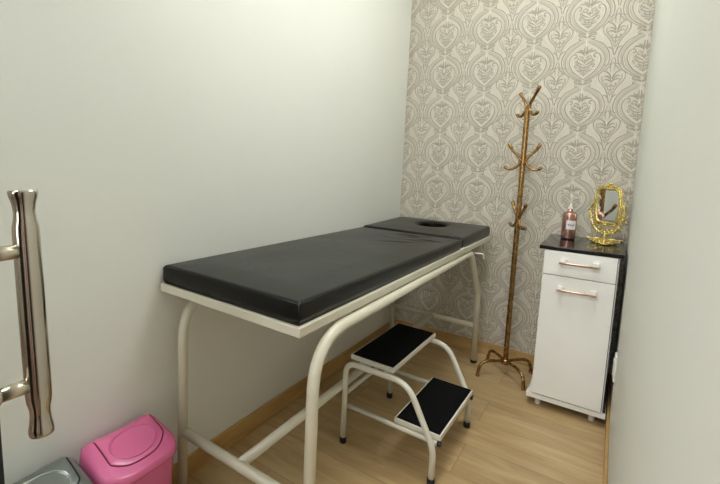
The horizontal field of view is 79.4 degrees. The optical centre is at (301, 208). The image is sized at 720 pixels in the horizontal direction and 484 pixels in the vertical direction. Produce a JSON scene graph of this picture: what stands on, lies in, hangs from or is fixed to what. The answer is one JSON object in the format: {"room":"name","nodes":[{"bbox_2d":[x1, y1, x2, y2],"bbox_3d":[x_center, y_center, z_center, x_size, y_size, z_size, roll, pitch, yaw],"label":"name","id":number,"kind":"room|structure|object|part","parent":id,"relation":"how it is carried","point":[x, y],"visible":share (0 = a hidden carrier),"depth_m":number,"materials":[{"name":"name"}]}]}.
{"room":"examination room","nodes":[
{"label":"examination room","id":0,"kind":"room"},
{"bbox_2d":[0,0,411,483],"bbox_3d":[-0.093,-0.506,1.900,0.120,2.900,2.720,7,8,36],"label":"wall","id":1,"kind":"structure","parent":0,"point":[150,135],"depth_m":1.41,"materials":[{"name":"white paint"}]},
{"bbox_2d":[0,190,54,483],"bbox_3d":[-0.560,0.009,0.694,0.611,2.080,0.092,7,8,36],"label":"door","id":2,"kind":"structure","parent":1,"relation":"in","point":[25,250],"depth_m":0.60,"materials":[{"name":"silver metal"}]},
{"bbox_3d":[-0.584,0.012,0.662,0.611,2.080,0.012,7,8,36],"label":"frame","id":3,"kind":"part","parent":2,"relation":"part of","materials":[{"name":"black metal"}]},
{"bbox_2d":[171,318,394,483],"bbox_3d":[-0.116,0.904,1.977,0.012,0.079,2.590,7,8,36],"label":"baseboard","id":4,"kind":"structure","parent":1,"relation":"attached to","point":[198,458],"depth_m":1.90,"materials":[{"name":"brown wood"}]},
{"bbox_2d":[187,342,606,483],"bbox_3d":[0.410,1.026,1.668,1.484,0.060,2.720,7,8,36],"label":"floor","id":5,"kind":"structure","parent":0,"point":[511,438],"depth_m":1.81,"materials":[{"name":"brown wood"}]},
{"bbox_2d":[13,457,92,483],"bbox_3d":[-0.649,0.847,1.054,0.194,0.369,0.246,7,8,36],"label":"bin","id":6,"kind":"object","parent":5,"relation":"on","point":[64,470],"visible":1,"depth_m":1.09,"materials":[{"name":"silver metal"}]},
{"bbox_2d":[79,414,176,483],"bbox_3d":[-0.502,0.829,1.254,0.194,0.369,0.246,7,8,36],"label":"bin","id":7,"kind":"object","parent":5,"relation":"on","point":[141,451],"visible":1,"depth_m":1.20,"materials":[{"name":"pink plastic"}]},
{"bbox_2d":[161,216,490,483],"bbox_3d":[0.332,0.546,1.991,0.637,0.815,1.865,7,8,36],"label":"table","id":8,"kind":"object","parent":5,"relation":"on","point":[295,288],"visible":0.99,"depth_m":1.41,"materials":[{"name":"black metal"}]},
{"bbox_3d":[0.165,0.191,1.748,0.576,0.064,1.316,7,8,36],"label":"mattress","id":9,"kind":"part","parent":8,"relation":"part of","materials":[{"name":"black leather"}]},
{"bbox_2d":[364,216,489,247],"bbox_3d":[0.728,0.124,2.490,0.566,0.062,0.527,7,8,36],"label":"cushion","id":10,"kind":"object","parent":8,"relation":"on","point":[470,235],"depth_m":2.39,"materials":[{"name":"black leather"}]},
{"bbox_2d":[339,323,472,483],"bbox_3d":[0.462,0.784,1.833,0.415,0.387,0.478,7,8,36],"label":"step stool","id":11,"kind":"object","parent":5,"relation":"on","point":[432,411],"visible":1,"depth_m":1.76,"materials":[{"name":"white metal"}]},
{"bbox_3d":[0.341,0.837,1.675,0.386,0.019,0.019,7,8,37],"label":"rail","id":12,"kind":"part","parent":11,"relation":"part of","materials":[{"name":"white metal"}]},
{"bbox_3d":[0.584,0.808,1.996,0.386,0.019,0.019,7,8,37],"label":"rail","id":13,"kind":"part","parent":11,"relation":"part of","materials":[{"name":"white metal"}]},
{"bbox_2d":[475,85,541,390],"bbox_3d":[1.161,0.153,2.325,0.252,1.572,0.251,7,8,36],"label":"coat rack","id":14,"kind":"object","parent":5,"relation":"on","point":[523,160],"visible":1,"depth_m":2.31,"materials":[{"name":"brown metal"}]},
{"bbox_3d":[1.049,0.882,2.394,0.162,0.086,0.016,1,7,-9],"label":"leg","id":15,"kind":"part","parent":14,"relation":"part of","materials":[{"name":"brown metal"}]},
{"bbox_3d":[1.125,0.873,2.496,0.016,0.086,0.162,1,7,-9],"label":"leg","id":16,"kind":"part","parent":14,"relation":"part of","materials":[{"name":"brown metal"}]},
{"bbox_3d":[1.152,0.894,2.319,0.016,0.086,0.162,1,7,-9],"label":"leg","id":17,"kind":"part","parent":14,"relation":"part of","materials":[{"name":"brown metal"}]},
{"bbox_3d":[1.227,0.884,2.422,0.162,0.086,0.016,1,7,-9],"label":"leg","id":18,"kind":"part","parent":14,"relation":"part of","materials":[{"name":"brown metal"}]},
{"bbox_2d":[526,234,624,421],"bbox_3d":[1.361,0.569,2.142,0.324,0.800,0.467,7,8,36],"label":"base cabinet","id":19,"kind":"object","parent":5,"relation":"on","point":[580,274],"visible":1,"depth_m":1.97,"materials":[{"name":"white paint"}]},
{"bbox_3d":[1.260,0.530,2.240,0.036,0.715,0.423,7,8,36],"label":"panel","id":20,"kind":"part","parent":19,"relation":"part of","materials":[{"name":"white paint"}]},
{"bbox_2d":[560,195,579,239],"bbox_3d":[1.382,0.044,2.214,0.065,0.228,0.066,0,7,-15],"label":"soap dispenser","id":21,"kind":"object","parent":19,"relation":"on","point":[569,218],"visible":1,"depth_m":2.20,"materials":[{"name":"pink glass"}]},
{"bbox_2d":[560,209,576,239],"bbox_3d":[1.380,0.079,2.219,0.065,0.156,0.065,7,8,36],"label":"bottle","id":22,"kind":"object","parent":21,"relation":"attached to","point":[569,218],"depth_m":2.20,"materials":[{"name":"pink glass"}]},
{"bbox_3d":[1.245,0.614,1.987,0.279,0.592,0.014,7,8,36],"label":"door","id":23,"kind":"part","parent":19,"relation":"part of","materials":[{"name":"white paint"}]},
{"bbox_3d":[1.234,0.383,1.935,0.153,0.010,0.010,7,8,36],"label":"handle","id":24,"kind":"part","parent":19,"relation":"part of","materials":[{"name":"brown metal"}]},
{"bbox_3d":[1.238,0.257,1.920,0.153,0.010,0.010,7,8,36],"label":"handle","id":25,"kind":"part","parent":19,"relation":"part of","materials":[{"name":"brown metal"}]},
{"bbox_3d":[1.256,0.261,1.947,0.279,0.112,0.014,7,8,36],"label":"drawer","id":26,"kind":"part","parent":19,"relation":"part of","materials":[{"name":"white paint"}]},
{"bbox_2d":[587,182,626,244],"bbox_3d":[1.493,0.023,2.103,0.160,0.301,0.148,7,8,36],"label":"vanity mirror","id":27,"kind":"object","parent":19,"relation":"on","point":[608,205],"visible":1,"depth_m":2.10,"materials":[{"name":"metal"}]},
{"bbox_3d":[1.492,0.556,2.076,0.030,0.715,0.417,7,8,36],"label":"panel","id":28,"kind":"part","parent":19,"relation":"part of","materials":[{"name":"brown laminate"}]},
{"bbox_2d":[394,0,655,373],"bbox_3d":[1.225,-0.538,2.543,1.244,2.900,0.122,7,8,36],"label":"wall","id":29,"kind":"structure","parent":0,"point":[470,61],"depth_m":2.49,"materials":[{"name":"paper"}]},
{"bbox_2d":[395,319,608,384],"bbox_3d":[1.143,0.867,2.651,1.221,0.079,0.012,7,8,36],"label":"baseboard","id":30,"kind":"structure","parent":29,"relation":"attached to","point":[448,338],"depth_m":2.70,"materials":[{"name":"brown wood"}]},
{"bbox_2d":[608,0,719,483],"bbox_3d":[1.006,-0.381,1.101,0.120,2.900,2.720,7,8,36],"label":"wall","id":31,"kind":"structure","parent":0,"point":[665,400],"depth_m":0.59,"materials":[{"name":"white paint"}]},
{"bbox_2d":[602,374,610,483],"bbox_3d":[0.876,1.018,1.255,0.012,0.079,2.590,7,8,36],"label":"baseboard","id":32,"kind":"structure","parent":31,"relation":"attached to","point":[607,421],"depth_m":1.78,"materials":[{"name":"brown wood"}]},
{"bbox_2d":[612,352,617,381],"bbox_3d":[1.341,0.680,1.841,0.012,0.110,0.070,7,8,36],"label":"wall socket","id":33,"kind":"object","parent":31,"relation":"attached to","point":[616,353],"visible":0.99,"depth_m":1.82,"materials":[{"name":"white plastic"}]}
]}

